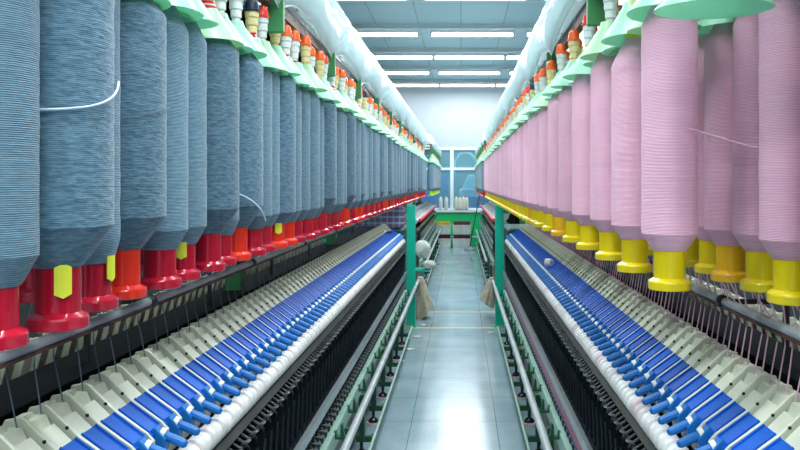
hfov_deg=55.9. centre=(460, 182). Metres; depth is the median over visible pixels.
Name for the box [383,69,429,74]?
lamp
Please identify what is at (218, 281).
strand
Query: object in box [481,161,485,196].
roving bobbin
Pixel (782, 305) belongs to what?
strand
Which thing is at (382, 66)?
trim
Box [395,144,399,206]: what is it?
roving bobbin
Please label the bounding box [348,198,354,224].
roving bobbin
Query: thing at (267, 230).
roving bobbin
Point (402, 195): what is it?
roving bobbin
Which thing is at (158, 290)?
strand
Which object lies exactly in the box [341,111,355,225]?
roving bobbin
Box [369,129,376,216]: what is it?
roving bobbin
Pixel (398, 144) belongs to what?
roving bobbin
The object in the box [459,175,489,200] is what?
machine
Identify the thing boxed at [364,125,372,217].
roving bobbin
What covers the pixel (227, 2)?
creel
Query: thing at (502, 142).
roving bobbin
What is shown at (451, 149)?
window
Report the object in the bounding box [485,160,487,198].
roving bobbin
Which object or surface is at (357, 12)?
ceiling
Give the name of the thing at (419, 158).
roving bobbin
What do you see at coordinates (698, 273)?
strand
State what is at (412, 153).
roving bobbin
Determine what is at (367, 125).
roving bobbin
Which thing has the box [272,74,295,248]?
roving bobbin
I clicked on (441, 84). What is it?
lamp
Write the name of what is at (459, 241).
crate
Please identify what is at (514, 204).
roving bobbin
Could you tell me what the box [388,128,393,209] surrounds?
roving bobbin
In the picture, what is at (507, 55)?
lamp
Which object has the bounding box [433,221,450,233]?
crate
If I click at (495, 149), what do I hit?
roving bobbin
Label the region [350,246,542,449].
floor
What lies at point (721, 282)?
strand
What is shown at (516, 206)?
roving bobbin
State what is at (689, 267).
strand
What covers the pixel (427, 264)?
ball
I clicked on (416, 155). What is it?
roving bobbin
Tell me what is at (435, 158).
creel
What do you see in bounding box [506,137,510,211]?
roving bobbin
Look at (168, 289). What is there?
strand
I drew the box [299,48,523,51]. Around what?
trim
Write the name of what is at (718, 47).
roving bobbin
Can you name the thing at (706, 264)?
roving bobbin
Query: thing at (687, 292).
strand
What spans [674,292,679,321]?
strand
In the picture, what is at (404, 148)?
roving bobbin
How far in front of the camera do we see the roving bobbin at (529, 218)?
4.13 m
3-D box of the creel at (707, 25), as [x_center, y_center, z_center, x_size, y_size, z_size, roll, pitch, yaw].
[0.704,-0.501,4.854,0.379,0.322,7.908,0,0,0]
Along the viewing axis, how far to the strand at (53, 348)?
1.44 m
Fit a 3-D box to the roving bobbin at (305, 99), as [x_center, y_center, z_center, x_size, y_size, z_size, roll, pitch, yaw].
[-0.618,-0.117,2.780,0.117,0.670,0.116,0,0,42]
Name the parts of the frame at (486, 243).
rail, ring rail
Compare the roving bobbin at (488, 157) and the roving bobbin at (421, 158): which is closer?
the roving bobbin at (488, 157)
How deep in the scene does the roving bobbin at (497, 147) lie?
7.23 m
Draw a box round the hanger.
[653,0,775,19]
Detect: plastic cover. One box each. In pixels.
[258,0,426,147]
[423,134,441,156]
[475,132,486,155]
[485,0,626,143]
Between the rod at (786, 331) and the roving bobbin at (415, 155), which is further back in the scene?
the roving bobbin at (415, 155)
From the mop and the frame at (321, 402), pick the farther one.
the mop
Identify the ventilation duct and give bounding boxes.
[454,152,476,174]
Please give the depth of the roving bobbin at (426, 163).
12.02 m
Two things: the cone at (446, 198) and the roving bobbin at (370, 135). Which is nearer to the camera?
the roving bobbin at (370, 135)
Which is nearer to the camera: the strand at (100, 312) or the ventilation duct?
the strand at (100, 312)
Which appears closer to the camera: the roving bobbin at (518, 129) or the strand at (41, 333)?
the strand at (41, 333)
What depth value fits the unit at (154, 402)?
1.93 m
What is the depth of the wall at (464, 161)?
23.50 m
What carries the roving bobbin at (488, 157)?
hanging from the creel at (614, 20)
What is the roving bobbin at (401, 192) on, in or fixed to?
hanging from the creel at (282, 27)
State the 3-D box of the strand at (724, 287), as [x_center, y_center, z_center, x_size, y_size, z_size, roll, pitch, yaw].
[0.658,0.314,1.858,0.030,0.226,0.019,0,0,-33]
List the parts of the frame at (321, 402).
ring rail, rail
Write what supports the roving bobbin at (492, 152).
hanging from the creel at (614, 20)
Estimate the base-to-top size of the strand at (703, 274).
0.226 m
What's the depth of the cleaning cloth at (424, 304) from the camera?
8.25 m
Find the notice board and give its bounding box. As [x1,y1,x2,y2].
[421,174,447,207]
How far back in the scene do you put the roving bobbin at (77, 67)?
1.09 m
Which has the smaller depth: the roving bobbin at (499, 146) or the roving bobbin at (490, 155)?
the roving bobbin at (499, 146)
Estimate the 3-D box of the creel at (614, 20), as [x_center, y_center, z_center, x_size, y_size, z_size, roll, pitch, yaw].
[0.578,0.019,6.000,0.534,1.362,10.800,0,0,0]
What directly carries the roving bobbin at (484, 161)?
hanging from the creel at (614, 20)
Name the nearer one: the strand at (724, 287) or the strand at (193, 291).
the strand at (724, 287)
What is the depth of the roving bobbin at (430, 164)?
12.70 m
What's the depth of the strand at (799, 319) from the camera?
1.44 m
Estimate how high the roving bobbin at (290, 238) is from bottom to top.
0.670 m
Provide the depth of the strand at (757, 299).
1.65 m
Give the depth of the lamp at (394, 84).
17.08 m
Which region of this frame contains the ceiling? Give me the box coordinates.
[243,1,545,78]
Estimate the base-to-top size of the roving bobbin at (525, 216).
0.670 m
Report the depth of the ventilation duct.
21.17 m
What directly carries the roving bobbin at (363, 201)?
hanging from the creel at (282, 27)
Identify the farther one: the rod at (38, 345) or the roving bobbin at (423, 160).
the roving bobbin at (423, 160)
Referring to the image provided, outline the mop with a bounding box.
[464,195,479,250]
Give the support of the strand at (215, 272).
hanging from the rod at (38, 345)
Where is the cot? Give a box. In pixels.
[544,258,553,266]
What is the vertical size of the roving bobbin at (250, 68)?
0.670 m
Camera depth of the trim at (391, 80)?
16.83 m
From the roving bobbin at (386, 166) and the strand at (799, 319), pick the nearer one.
the strand at (799, 319)
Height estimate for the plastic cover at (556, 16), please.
0.340 m
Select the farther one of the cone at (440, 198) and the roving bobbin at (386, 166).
the cone at (440, 198)
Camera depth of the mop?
16.75 m
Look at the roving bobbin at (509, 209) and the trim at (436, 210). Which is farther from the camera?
the trim at (436, 210)
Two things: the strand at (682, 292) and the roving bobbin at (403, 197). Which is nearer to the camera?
the strand at (682, 292)
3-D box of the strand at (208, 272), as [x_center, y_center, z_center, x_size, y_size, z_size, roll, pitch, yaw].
[-0.772,0.314,2.291,0.018,0.226,0.050,0,0,0]
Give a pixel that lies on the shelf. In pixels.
(418, 269)
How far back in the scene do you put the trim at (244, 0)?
9.29 m
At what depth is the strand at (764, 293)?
1.53 m
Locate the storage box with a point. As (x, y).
(473, 200)
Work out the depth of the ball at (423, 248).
9.68 m
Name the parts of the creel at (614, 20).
hanger rail, bracket plate, bracket plate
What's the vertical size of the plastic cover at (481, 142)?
0.300 m
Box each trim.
[244,0,545,0]
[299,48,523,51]
[323,212,528,244]
[351,24,535,28]
[380,65,515,68]
[390,79,509,82]
[436,210,480,211]
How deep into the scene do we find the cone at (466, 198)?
17.92 m
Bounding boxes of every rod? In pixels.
[0,212,385,368]
[592,250,799,361]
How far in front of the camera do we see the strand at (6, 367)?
1.29 m
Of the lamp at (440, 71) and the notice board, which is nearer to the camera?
the lamp at (440, 71)
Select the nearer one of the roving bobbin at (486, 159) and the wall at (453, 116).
the roving bobbin at (486, 159)
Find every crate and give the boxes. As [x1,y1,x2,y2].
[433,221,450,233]
[436,234,450,247]
[452,234,470,247]
[453,221,470,233]
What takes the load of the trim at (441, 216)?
attached to the wall at (453, 116)
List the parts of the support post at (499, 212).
post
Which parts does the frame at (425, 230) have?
ring rail, rail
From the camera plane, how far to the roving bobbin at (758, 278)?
1.49 m
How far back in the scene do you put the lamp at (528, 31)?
11.22 m
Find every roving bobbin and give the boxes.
[0,0,39,350]
[20,268,33,302]
[25,0,119,332]
[82,0,120,312]
[112,0,169,300]
[141,5,188,289]
[141,248,143,270]
[176,21,206,280]
[196,0,238,271]
[221,17,239,265]
[232,52,265,260]
[248,33,271,255]
[262,44,279,251]
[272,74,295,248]
[285,54,301,245]
[293,60,309,242]
[303,90,319,239]
[314,98,323,236]
[318,100,336,233]
[327,124,336,231]
[331,86,344,229]
[338,112,346,227]
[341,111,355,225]
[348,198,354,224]
[350,118,360,222]
[356,120,364,221]
[358,106,366,220]
[363,125,368,218]
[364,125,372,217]
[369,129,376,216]
[370,131,378,215]
[375,119,384,213]
[375,131,379,214]
[380,135,387,212]
[384,138,392,210]
[384,139,387,211]
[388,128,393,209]
[391,141,396,207]
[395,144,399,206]
[397,144,401,206]
[397,147,402,205]
[400,146,404,204]
[402,148,406,204]
[402,149,406,204]
[405,150,410,203]
[409,152,413,201]
[412,155,415,200]
[414,154,414,189]
[414,155,416,199]
[415,156,417,198]
[417,156,420,198]
[419,158,422,198]
[421,160,423,197]
[422,160,424,196]
[424,163,426,196]
[428,156,433,195]
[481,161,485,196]
[484,161,486,197]
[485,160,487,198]
[486,159,488,198]
[487,157,488,199]
[488,157,490,199]
[490,155,492,201]
[491,154,493,201]
[492,152,494,202]
[493,150,496,203]
[494,149,497,203]
[495,148,498,204]
[496,147,499,205]
[497,146,500,205]
[499,146,502,206]
[500,143,503,207]
[501,142,505,208]
[503,140,506,209]
[504,137,508,210]
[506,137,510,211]
[508,135,512,212]
[510,132,515,213]
[512,131,517,215]
[514,129,520,216]
[517,124,523,218]
[520,123,527,220]
[523,120,531,222]
[527,113,536,224]
[532,111,543,226]
[539,84,553,230]
[548,93,564,235]
[559,60,579,242]
[572,45,598,249]
[590,52,620,260]
[611,0,651,272]
[641,5,697,291]
[648,246,653,255]
[686,237,698,267]
[694,35,715,273]
[704,22,744,282]
[732,14,772,292]
[758,0,799,305]
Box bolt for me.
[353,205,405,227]
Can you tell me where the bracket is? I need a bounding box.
[416,267,428,276]
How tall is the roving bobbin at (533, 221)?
0.670 m
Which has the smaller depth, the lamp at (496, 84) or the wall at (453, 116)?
the lamp at (496, 84)
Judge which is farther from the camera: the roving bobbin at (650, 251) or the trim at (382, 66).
the trim at (382, 66)
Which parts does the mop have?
handle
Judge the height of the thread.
0.059 m
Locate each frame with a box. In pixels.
[0,224,419,449]
[406,202,440,282]
[476,203,519,282]
[491,224,799,449]
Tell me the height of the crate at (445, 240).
0.297 m
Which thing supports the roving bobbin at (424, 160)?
hanging from the creel at (282, 27)
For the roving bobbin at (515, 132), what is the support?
hanging from the creel at (614, 20)
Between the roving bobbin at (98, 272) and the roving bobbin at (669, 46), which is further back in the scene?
the roving bobbin at (669, 46)
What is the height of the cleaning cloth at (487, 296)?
0.343 m
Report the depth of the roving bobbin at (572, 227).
2.74 m
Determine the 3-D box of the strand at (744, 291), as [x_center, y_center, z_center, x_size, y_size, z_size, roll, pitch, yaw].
[0.652,0.314,1.717,0.019,0.226,0.051,0,0,0]
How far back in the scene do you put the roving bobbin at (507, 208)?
5.90 m
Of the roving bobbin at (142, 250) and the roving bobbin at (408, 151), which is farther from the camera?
the roving bobbin at (408, 151)
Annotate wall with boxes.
[395,87,505,245]
[416,150,486,207]
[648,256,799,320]
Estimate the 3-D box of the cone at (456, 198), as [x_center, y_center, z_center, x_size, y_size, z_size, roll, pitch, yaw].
[-0.113,0.482,17.945,0.088,0.335,0.087,0,0,0]
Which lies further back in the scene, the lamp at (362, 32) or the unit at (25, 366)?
the lamp at (362, 32)
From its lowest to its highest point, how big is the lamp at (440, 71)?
0.105 m
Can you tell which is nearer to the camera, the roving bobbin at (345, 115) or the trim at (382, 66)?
the roving bobbin at (345, 115)
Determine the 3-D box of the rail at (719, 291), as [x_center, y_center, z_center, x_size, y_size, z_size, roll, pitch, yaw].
[1.056,0.518,3.230,0.252,0.244,5.290,0,0,0]
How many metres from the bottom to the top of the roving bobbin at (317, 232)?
0.670 m
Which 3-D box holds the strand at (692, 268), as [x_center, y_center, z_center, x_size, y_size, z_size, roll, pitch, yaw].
[0.629,0.314,1.986,0.068,0.226,0.010,0,0,21]
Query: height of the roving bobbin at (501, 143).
0.670 m
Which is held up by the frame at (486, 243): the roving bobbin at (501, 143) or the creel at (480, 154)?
the creel at (480, 154)
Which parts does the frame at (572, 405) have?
rail, ring rail, spindle rail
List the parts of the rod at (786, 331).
rod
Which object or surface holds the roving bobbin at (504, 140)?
hanging from the creel at (614, 20)
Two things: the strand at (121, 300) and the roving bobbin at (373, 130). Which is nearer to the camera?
the strand at (121, 300)
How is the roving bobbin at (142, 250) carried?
hanging from the creel at (227, 2)
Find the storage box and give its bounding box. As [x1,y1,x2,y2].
[465,196,488,207]
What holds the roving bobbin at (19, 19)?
hanging from the creel at (282, 27)
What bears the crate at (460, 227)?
on the crate at (459, 241)
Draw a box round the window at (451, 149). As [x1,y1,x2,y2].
[424,147,481,209]
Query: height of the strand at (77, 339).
0.226 m
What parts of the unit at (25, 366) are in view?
draft arm, draft arm, draft arm, draft arm, draft arm, draft arm, draft arm, draft arm, draft arm, draft arm, draft arm, draft arm, draft arm, draft arm, draft arm, draft arm, draft arm, draft arm, draft arm, draft arm, draft arm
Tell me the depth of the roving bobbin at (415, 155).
9.08 m
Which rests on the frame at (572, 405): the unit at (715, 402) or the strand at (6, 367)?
the unit at (715, 402)
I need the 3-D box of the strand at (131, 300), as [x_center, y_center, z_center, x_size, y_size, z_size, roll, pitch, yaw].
[-0.772,0.314,1.761,0.019,0.226,0.040,0,0,0]
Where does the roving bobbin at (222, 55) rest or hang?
hanging from the creel at (282, 27)
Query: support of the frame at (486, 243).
on the floor
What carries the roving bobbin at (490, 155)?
hanging from the creel at (614, 20)
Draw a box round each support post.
[405,205,416,326]
[493,205,509,326]
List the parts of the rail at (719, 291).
draft arm, draft arm, draft arm, draft arm, draft arm, draft arm, draft arm, draft arm, draft arm, draft arm, draft arm, draft arm, draft arm, draft arm, draft arm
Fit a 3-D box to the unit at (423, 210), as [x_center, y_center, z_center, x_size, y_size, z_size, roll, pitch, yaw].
[-0.686,0.524,13.855,0.267,0.232,6.790,0,0,0]
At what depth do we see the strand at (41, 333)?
1.37 m
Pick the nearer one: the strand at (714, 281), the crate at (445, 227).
the strand at (714, 281)
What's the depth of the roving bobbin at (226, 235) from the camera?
1.98 m
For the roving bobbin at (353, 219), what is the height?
0.670 m
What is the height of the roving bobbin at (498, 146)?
0.670 m
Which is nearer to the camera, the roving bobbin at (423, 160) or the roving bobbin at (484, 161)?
the roving bobbin at (484, 161)
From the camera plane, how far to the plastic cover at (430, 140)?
14.58 m
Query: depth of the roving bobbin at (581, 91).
2.43 m
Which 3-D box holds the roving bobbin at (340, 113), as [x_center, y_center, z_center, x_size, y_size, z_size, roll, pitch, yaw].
[-0.606,-0.117,3.508,0.120,0.670,0.121,0,0,8]
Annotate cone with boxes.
[439,196,442,209]
[444,196,447,209]
[454,196,457,209]
[458,196,461,209]
[462,196,464,209]
[465,196,468,209]
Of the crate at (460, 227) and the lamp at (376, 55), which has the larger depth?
the crate at (460, 227)
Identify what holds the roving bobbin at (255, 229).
hanging from the creel at (282, 27)
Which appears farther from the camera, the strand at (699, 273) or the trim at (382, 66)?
the trim at (382, 66)
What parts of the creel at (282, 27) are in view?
hanger rail, bracket plate, bracket plate, hanger rail, bracket plate, bracket plate, bracket plate, bracket plate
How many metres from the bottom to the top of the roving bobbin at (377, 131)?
0.670 m
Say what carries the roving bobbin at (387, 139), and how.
hanging from the creel at (282, 27)
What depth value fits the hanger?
1.25 m
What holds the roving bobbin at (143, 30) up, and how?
hanging from the creel at (282, 27)
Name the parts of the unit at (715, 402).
knob, knob, knob, lever, knob, lever, knob, lever, knob, lever, draft arm, knob, draft arm, lever, knob, draft arm, lever, draft arm, lever, knob, draft arm, lever, draft arm, knob, draft arm, draft arm, lever, knob, draft arm, draft arm, lever, knob, draft arm, lever, knob, lever, knob, lever, draft arm, draft arm, knob, draft arm, lever, draft arm, knob, lever, draft arm, lever, knob, draft arm, draft arm, lever, knob, lever, knob, draft arm, draft arm, lever, knob, draft arm, lever, draft arm, knob, lever, draft arm, knob, lever, draft arm, knob, lever, draft arm, knob, lever, draft arm, lever, knob, draft arm, lever, knob, draft arm, lever, draft arm, knob, draft arm, lever, knob, draft arm, lever, draft arm, knob, lever, draft arm, knob, lever, draft arm, knob, lever, draft arm, lever, knob, draft arm, draft arm, lever, knob, draft arm, lever, knob, draft arm, lever, knob, draft arm, lever, draft arm, lever, draft arm, lever, draft arm, lever, draft arm, draft arm, lever, draft arm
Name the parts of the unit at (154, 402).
draft arm, draft arm, draft arm, lever, draft arm, lever, draft arm, lever, draft arm, lever, draft arm, knob, lever, draft arm, lever, knob, draft arm, lever, knob, draft arm, lever, draft arm, knob, lever, draft arm, knob, lever, draft arm, knob, lever, draft arm, knob, lever, draft arm, knob, lever, draft arm, draft arm, lever, knob, draft arm, lever, knob, draft arm, lever, knob, draft arm, lever, draft arm, knob, lever, draft arm, knob, lever, draft arm, knob, lever, draft arm, knob, draft arm, lever, draft arm, knob, lever, draft arm, knob, lever, draft arm, lever, knob, draft arm, lever, knob, draft arm, lever, draft arm, knob, lever, knob, draft arm, lever, knob, draft arm, draft arm, lever, knob, draft arm, lever, draft arm, knob, lever, knob, draft arm, lever, draft arm, knob, lever, draft arm, lever, knob, draft arm, lever, knob, draft arm, draft arm, lever, knob, draft arm, lever, draft arm, knob, draft arm, lever, knob, lever, draft arm, knob, lever, draft arm, knob, lever, knob, knob, knob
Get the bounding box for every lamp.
[355,29,418,36]
[372,53,433,59]
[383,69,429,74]
[393,83,439,86]
[430,29,514,36]
[434,53,504,59]
[438,69,500,74]
[440,83,494,86]
[495,83,506,86]
[505,53,520,59]
[525,29,532,36]
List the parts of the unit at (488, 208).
draft arm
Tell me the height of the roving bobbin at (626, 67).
0.670 m
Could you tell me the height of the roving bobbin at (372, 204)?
0.670 m
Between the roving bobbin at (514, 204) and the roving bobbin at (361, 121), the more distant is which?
the roving bobbin at (514, 204)
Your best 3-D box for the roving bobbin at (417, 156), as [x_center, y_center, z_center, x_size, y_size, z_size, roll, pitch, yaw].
[-0.616,-0.117,9.535,0.148,0.670,0.149,0,0,-17]
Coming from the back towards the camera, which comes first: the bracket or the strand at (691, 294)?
the bracket
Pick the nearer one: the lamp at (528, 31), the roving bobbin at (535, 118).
the roving bobbin at (535, 118)
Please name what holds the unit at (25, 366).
on the frame at (321, 402)
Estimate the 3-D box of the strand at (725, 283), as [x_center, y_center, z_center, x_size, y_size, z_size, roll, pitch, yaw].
[0.652,0.314,1.836,0.019,0.226,0.040,0,0,0]
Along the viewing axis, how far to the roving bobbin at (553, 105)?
3.06 m
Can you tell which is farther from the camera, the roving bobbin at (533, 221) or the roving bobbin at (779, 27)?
the roving bobbin at (533, 221)
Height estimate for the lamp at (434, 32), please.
0.105 m
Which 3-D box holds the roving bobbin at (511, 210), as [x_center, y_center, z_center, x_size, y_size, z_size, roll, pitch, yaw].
[0.398,-0.117,5.480,0.113,0.670,0.114,0,0,-36]
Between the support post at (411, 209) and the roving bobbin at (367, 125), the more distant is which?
the support post at (411, 209)
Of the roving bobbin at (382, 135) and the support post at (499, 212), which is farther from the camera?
the support post at (499, 212)
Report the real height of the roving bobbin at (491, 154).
0.670 m
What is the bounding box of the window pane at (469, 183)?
[462,175,474,188]
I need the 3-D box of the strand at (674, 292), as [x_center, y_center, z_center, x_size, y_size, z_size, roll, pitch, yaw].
[0.652,0.314,2.336,0.019,0.226,0.051,0,0,0]
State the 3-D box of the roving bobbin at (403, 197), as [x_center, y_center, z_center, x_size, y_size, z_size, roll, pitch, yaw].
[-0.606,-0.117,7.624,0.120,0.670,0.121,0,0,-29]
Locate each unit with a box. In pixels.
[0,224,404,449]
[0,239,322,384]
[406,201,436,226]
[480,201,509,224]
[505,224,799,449]
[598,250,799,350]
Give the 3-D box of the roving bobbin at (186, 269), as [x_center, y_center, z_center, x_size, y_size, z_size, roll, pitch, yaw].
[-0.635,-0.117,1.700,0.113,0.670,0.112,0,0,0]
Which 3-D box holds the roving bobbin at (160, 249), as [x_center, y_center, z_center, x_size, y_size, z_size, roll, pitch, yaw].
[-0.630,-0.117,1.570,0.112,0.670,0.113,0,0,42]
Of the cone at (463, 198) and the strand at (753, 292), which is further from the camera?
the cone at (463, 198)
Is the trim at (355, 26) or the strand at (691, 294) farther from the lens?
the trim at (355, 26)
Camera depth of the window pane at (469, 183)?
20.30 m
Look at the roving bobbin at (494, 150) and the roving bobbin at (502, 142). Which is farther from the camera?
the roving bobbin at (494, 150)
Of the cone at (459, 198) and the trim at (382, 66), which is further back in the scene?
the cone at (459, 198)
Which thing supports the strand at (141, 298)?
attached to the rod at (38, 345)
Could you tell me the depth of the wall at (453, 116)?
18.00 m
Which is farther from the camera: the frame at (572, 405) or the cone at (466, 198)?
the cone at (466, 198)
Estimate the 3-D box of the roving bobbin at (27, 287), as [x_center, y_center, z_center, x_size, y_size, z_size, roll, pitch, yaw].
[-0.800,-0.117,1.400,0.113,0.670,0.112,0,0,-41]
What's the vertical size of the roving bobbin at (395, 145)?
0.670 m
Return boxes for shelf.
[416,267,428,271]
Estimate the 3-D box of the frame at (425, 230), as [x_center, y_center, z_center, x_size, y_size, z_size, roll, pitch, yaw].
[-0.860,0.970,13.643,0.810,1.060,7.387,0,0,0]
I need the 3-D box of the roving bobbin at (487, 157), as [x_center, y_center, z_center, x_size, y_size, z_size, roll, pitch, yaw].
[0.398,-0.117,9.880,0.113,0.670,0.114,0,0,35]
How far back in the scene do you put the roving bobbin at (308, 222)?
2.89 m
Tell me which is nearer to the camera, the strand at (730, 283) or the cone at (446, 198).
the strand at (730, 283)
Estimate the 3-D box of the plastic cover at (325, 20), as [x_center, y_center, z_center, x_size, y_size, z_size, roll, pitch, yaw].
[-0.811,-0.744,6.450,0.549,0.360,12.002,0,0,0]
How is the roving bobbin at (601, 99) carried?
hanging from the creel at (614, 20)
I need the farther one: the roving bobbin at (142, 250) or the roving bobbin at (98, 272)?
the roving bobbin at (142, 250)
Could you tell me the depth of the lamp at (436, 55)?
13.27 m
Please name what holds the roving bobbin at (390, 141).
hanging from the creel at (282, 27)
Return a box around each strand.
[6,367,17,427]
[33,333,42,413]
[53,348,63,401]
[76,339,83,391]
[93,312,100,381]
[109,300,121,372]
[125,300,132,364]
[137,298,145,356]
[152,290,158,349]
[163,289,169,343]
[173,299,179,337]
[185,281,189,331]
[193,291,199,326]
[203,272,208,321]
[211,272,215,317]
[218,281,223,313]
[670,292,674,318]
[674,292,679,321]
[678,292,682,322]
[682,292,687,327]
[686,294,691,326]
[689,267,695,332]
[692,268,711,337]
[696,273,701,331]
[698,273,705,338]
[703,274,716,345]
[714,281,720,349]
[721,282,740,358]
[721,287,728,351]
[725,283,733,356]
[730,283,746,364]
[744,291,752,365]
[753,292,777,384]
[753,299,762,374]
[758,293,768,373]
[764,293,785,390]
[782,305,792,395]
[795,319,799,401]
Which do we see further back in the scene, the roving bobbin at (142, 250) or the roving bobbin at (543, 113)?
the roving bobbin at (543, 113)
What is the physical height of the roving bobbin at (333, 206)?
0.670 m
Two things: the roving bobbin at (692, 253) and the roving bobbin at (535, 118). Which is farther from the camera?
the roving bobbin at (535, 118)
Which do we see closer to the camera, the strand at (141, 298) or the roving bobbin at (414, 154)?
the strand at (141, 298)
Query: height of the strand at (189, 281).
0.226 m
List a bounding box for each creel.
[153,0,428,289]
[225,1,337,89]
[406,144,441,208]
[474,140,488,167]
[482,0,701,278]
[698,17,736,34]
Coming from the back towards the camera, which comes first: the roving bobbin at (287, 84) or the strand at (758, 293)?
the roving bobbin at (287, 84)
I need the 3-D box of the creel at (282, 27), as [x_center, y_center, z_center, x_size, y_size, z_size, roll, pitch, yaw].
[-0.742,0.019,6.450,0.446,1.362,11.700,0,0,0]
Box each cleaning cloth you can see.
[416,277,433,319]
[479,277,494,308]
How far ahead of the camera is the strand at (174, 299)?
2.04 m
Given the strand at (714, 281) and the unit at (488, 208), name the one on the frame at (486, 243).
the unit at (488, 208)
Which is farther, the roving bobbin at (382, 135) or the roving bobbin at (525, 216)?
the roving bobbin at (382, 135)
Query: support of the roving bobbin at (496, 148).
hanging from the creel at (614, 20)

